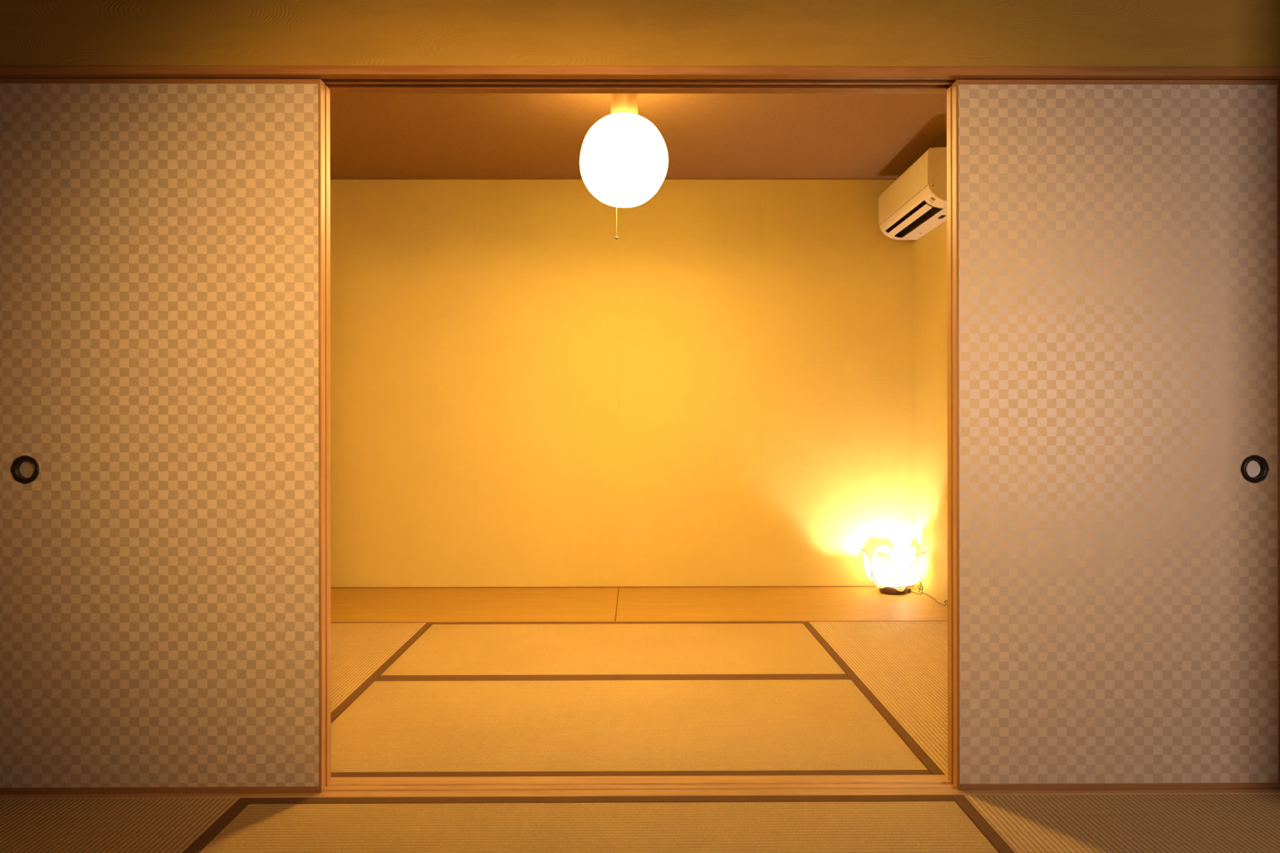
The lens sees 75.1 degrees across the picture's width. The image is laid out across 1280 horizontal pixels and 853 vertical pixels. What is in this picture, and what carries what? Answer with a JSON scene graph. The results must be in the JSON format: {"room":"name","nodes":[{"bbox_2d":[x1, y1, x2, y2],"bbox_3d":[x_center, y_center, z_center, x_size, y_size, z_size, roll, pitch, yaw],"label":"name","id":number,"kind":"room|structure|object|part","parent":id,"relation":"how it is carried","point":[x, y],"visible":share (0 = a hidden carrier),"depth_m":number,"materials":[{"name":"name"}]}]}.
{"room":"traditional dwelling","nodes":[
{"label":"traditional dwelling","id":0,"kind":"room"},
{"bbox_2d":[329,179,912,586],"bbox_3d":[-0.141,-0.251,4.893,3.701,2.485,0.100,0,0,0],"label":"wall","id":1,"kind":"structure","parent":0,"point":[717,390],"depth_m":4.84,"materials":[{"name":"beige paint"}]},
{"bbox_2d":[329,177,897,179],"bbox_3d":[-0.135,-1.441,3.534,3.461,0.007,2.617,0,0,0],"label":"trim","id":2,"kind":"structure","parent":1,"relation":"attached to","point":[330,178],"depth_m":4.83,"materials":[{"name":"brown wood"}]},
{"bbox_2d":[330,586,913,588],"bbox_3d":[-0.139,0.961,4.839,3.461,0.060,0.006,0,0,0],"label":"baseboard","id":3,"kind":"structure","parent":1,"relation":"attached to","point":[612,586],"depth_m":4.84,"materials":[{"name":"brown wood"}]},
{"bbox_2d":[329,93,946,177],"bbox_3d":[-0.135,-1.469,3.534,3.461,0.050,2.617,0,0,0],"label":"ceiling","id":4,"kind":"structure","parent":0,"point":[372,135],"depth_m":4.11,"materials":[{"name":"brown wood"}]},
{"bbox_2d":[579,93,668,239],"bbox_3d":[-0.068,-1.116,3.504,0.376,0.655,0.374,0,0,0],"label":"pendant lantern","id":5,"kind":"object","parent":4,"relation":"hanging from","point":[624,157],"visible":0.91,"depth_m":3.38,"materials":[{"name":"white paper"}]},
{"bbox_3d":[-0.098,-0.866,3.506,0.002,0.133,0.002,0,0,0],"label":"pull cord","id":6,"kind":"part","parent":5,"relation":"part of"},
{"bbox_3d":[-0.068,-1.119,3.504,0.376,0.376,0.374,0,0,0],"label":"paper globe","id":7,"kind":"part","parent":5,"relation":"part of","materials":[{"name":"white paper"}]},
{"bbox_2d":[0,0,1279,66],"bbox_3d":[0.000,-1.300,2.165,3.350,0.771,0.096,0,0,0],"label":"wall partition","id":8,"kind":"structure","parent":0,"point":[659,33],"depth_m":2.12,"materials":[{"name":"wood"}]},
{"bbox_2d":[0,65,1279,93],"bbox_3d":[0.001,-0.903,2.166,3.350,0.023,0.120,0,0,0],"label":"trim","id":9,"kind":"structure","parent":8,"relation":"attached to","point":[655,79],"depth_m":2.12,"materials":[{"name":"brown wood"}]},
{"bbox_2d":[912,220,947,606],"bbox_3d":[1.657,-0.254,3.551,0.120,2.485,2.605,0,0,0],"label":"wall","id":10,"kind":"structure","parent":0,"point":[930,505],"depth_m":4.56,"materials":[{"name":"beige paint"}]},
{"bbox_2d":[878,146,946,239],"bbox_3d":[1.481,-1.202,4.376,0.218,0.272,0.807,0,0,0],"label":"air conditioner","id":11,"kind":"object","parent":10,"relation":"attached to","point":[914,204],"visible":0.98,"depth_m":4.27,"materials":[{"name":"white plastic"}]},
{"bbox_3d":[1.381,-1.246,4.376,0.018,0.173,0.802,0,0,0],"label":"panel","id":12,"kind":"part","parent":11,"relation":"part of","materials":[{"name":"white plastic"}]},
{"bbox_3d":[0.588,1.021,2.259,5.400,0.065,5.700,0,0,0],"label":"floor","id":13,"kind":"structure","parent":0,"visible":0},
{"bbox_2d":[0,797,253,852],"bbox_3d":[-1.317,0.964,1.218,0.696,0.055,1.758,0,0,0],"label":"mat","id":14,"kind":"object","parent":13,"relation":"on","point":[186,825],"visible":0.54,"depth_m":1.96,"materials":[{"name":"wicker"}]},
{"bbox_2d":[330,622,433,724],"bbox_3d":[-1.419,0.965,3.097,0.878,0.055,1.759,0,0,0],"label":"mat","id":15,"kind":"object","parent":13,"relation":"on","point":[361,652],"visible":0.19,"depth_m":3.45,"materials":[{"name":"wicker"}]},
{"bbox_2d":[330,587,618,622],"bbox_3d":[-0.995,0.965,4.410,1.744,0.055,0.834,0,0,0],"label":"wooden floorboards","id":16,"kind":"object","parent":13,"relation":"on","point":[477,604],"visible":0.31,"depth_m":4.38,"materials":[{"name":"brown wood"}]},
{"bbox_2d":[199,795,998,852],"bbox_3d":[-0.091,0.962,1.665,1.758,0.055,0.878,0,0,0],"label":"mat","id":17,"kind":"object","parent":13,"relation":"on","point":[844,824],"visible":1,"depth_m":1.95,"materials":[{"name":"wicker"}]},
{"bbox_2d":[377,621,848,678],"bbox_3d":[-0.102,0.963,3.545,1.758,0.055,0.879,0,0,0],"label":"mat","id":18,"kind":"object","parent":13,"relation":"on","point":[771,648],"visible":0.78,"depth_m":3.47,"materials":[{"name":"wicker"}]},
{"bbox_2d":[330,676,932,777],"bbox_3d":[-0.097,0.963,2.665,1.758,0.055,0.878,0,0,0],"label":"mat","id":19,"kind":"object","parent":13,"relation":"on","point":[704,726],"visible":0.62,"depth_m":2.56,"materials":[{"name":"wicker"}]},
{"bbox_2d":[330,620,947,622],"bbox_3d":[-0.134,0.963,3.991,3.461,0.056,0.012,0,0,0],"label":"trim","id":20,"kind":"structure","parent":13,"relation":"on","point":[760,620],"depth_m":3.99,"materials":[{"name":"brown wood"}]},
{"bbox_2d":[0,774,1279,799],"bbox_3d":[0.003,0.962,2.165,3.350,0.055,0.120,0,0,0],"label":"door track","id":21,"kind":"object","parent":13,"relation":"on","point":[917,784],"depth_m":2.15,"materials":[{"name":"brown wood"}]},
{"bbox_2d":[0,78,325,794],"bbox_3d":[-1.232,0.024,2.136,0.834,1.824,0.034,0,0,0],"label":"screen","id":22,"kind":"object","parent":21,"relation":"on","point":[162,543],"visible":1,"depth_m":2.12,"materials":[{"name":"paper"}]},
{"bbox_3d":[-1.568,0.110,2.125,0.072,0.072,0.015,0,0,0],"label":"finger pull","id":23,"kind":"part","parent":22,"relation":"part of","materials":[{"name":"metal"}]},
{"bbox_3d":[-1.568,0.110,2.133,0.045,0.045,0.001,0,0,0],"label":"dish","id":24,"kind":"part","parent":22,"relation":"part of","materials":[{"name":"grey metal"}]},
{"bbox_3d":[-1.233,-0.882,2.138,0.822,0.012,0.030,0,0,0],"label":"rail","id":25,"kind":"part","parent":22,"relation":"part of","materials":[{"name":"brown wood"}]},
{"bbox_3d":[-1.231,0.928,2.137,0.822,0.015,0.030,0,0,0],"label":"rail","id":26,"kind":"part","parent":22,"relation":"part of","materials":[{"name":"brown wood"}]},
{"bbox_2d":[324,84,330,786],"bbox_3d":[-1.235,0.024,2.175,0.840,1.824,0.030,0,0,0],"label":"screen","id":27,"kind":"object","parent":21,"relation":"on","point":[327,215],"visible":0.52,"depth_m":2.17,"materials":[{"name":"wood"}]},
{"bbox_2d":[946,85,953,783],"bbox_3d":[1.233,0.020,2.190,0.840,1.824,0.030,0,0,0],"label":"screen","id":28,"kind":"object","parent":21,"relation":"on","point":[949,192],"visible":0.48,"depth_m":2.18,"materials":[{"name":"wood"}]},
{"bbox_2d":[951,79,1279,790],"bbox_3d":[1.230,0.020,2.151,0.834,1.824,0.034,0,0,0],"label":"screen","id":29,"kind":"object","parent":21,"relation":"on","point":[1116,243],"visible":1,"depth_m":2.14,"materials":[{"name":"paper"}]},
{"bbox_3d":[1.229,-0.885,2.153,0.822,0.012,0.030,0,0,0],"label":"rail","id":30,"kind":"part","parent":29,"relation":"part of","materials":[{"name":"brown wood"}]},
{"bbox_3d":[1.232,0.925,2.152,0.822,0.015,0.030,0,0,0],"label":"rail","id":31,"kind":"part","parent":29,"relation":"part of","materials":[{"name":"brown wood"}]},
{"bbox_3d":[1.582,0.110,2.152,0.045,0.045,0.001,0,0,0],"label":"dish","id":32,"kind":"part","parent":29,"relation":"part of","materials":[{"name":"grey metal"}]},
{"bbox_3d":[1.582,0.110,2.144,0.072,0.072,0.015,0,0,0],"label":"finger pull","id":33,"kind":"part","parent":29,"relation":"part of","materials":[{"name":"metal"}]},
{"bbox_2d":[615,586,947,621],"bbox_3d":[0.737,0.962,4.421,1.712,0.055,0.834,0,0,0],"label":"wooden floorboards","id":34,"kind":"object","parent":13,"relation":"on","point":[792,603],"visible":0.66,"depth_m":4.35,"materials":[{"name":"brown wood"}]},
{"bbox_2d":[857,544,947,605],"bbox_3d":[1.406,0.801,4.476,0.367,0.266,0.684,0,0,0],"label":"lamp","id":35,"kind":"object","parent":34,"relation":"on","point":[892,571],"visible":1,"depth_m":4.57,"materials":[{"name":"white glass"}]},
{"bbox_3d":[1.583,0.896,4.406,0.066,0.073,0.539,0,0,-8],"label":"power cord","id":36,"kind":"part","parent":35,"relation":"part of","materials":[{"name":"brown plastic"}]},
{"bbox_2d":[802,621,947,774],"bbox_3d":[1.191,0.961,3.113,0.819,0.055,1.759,0,0,0],"label":"mat","id":37,"kind":"object","parent":13,"relation":"on","point":[900,668],"visible":0.27,"depth_m":3.19,"materials":[{"name":"wicker"}]},
{"bbox_2d":[951,794,1279,852],"bbox_3d":[1.238,0.960,1.233,0.890,0.055,1.758,0,0,0],"label":"mat","id":38,"kind":"object","parent":13,"relation":"on","point":[1177,823],"visible":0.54,"depth_m":1.97,"materials":[{"name":"wicker"}]}
]}

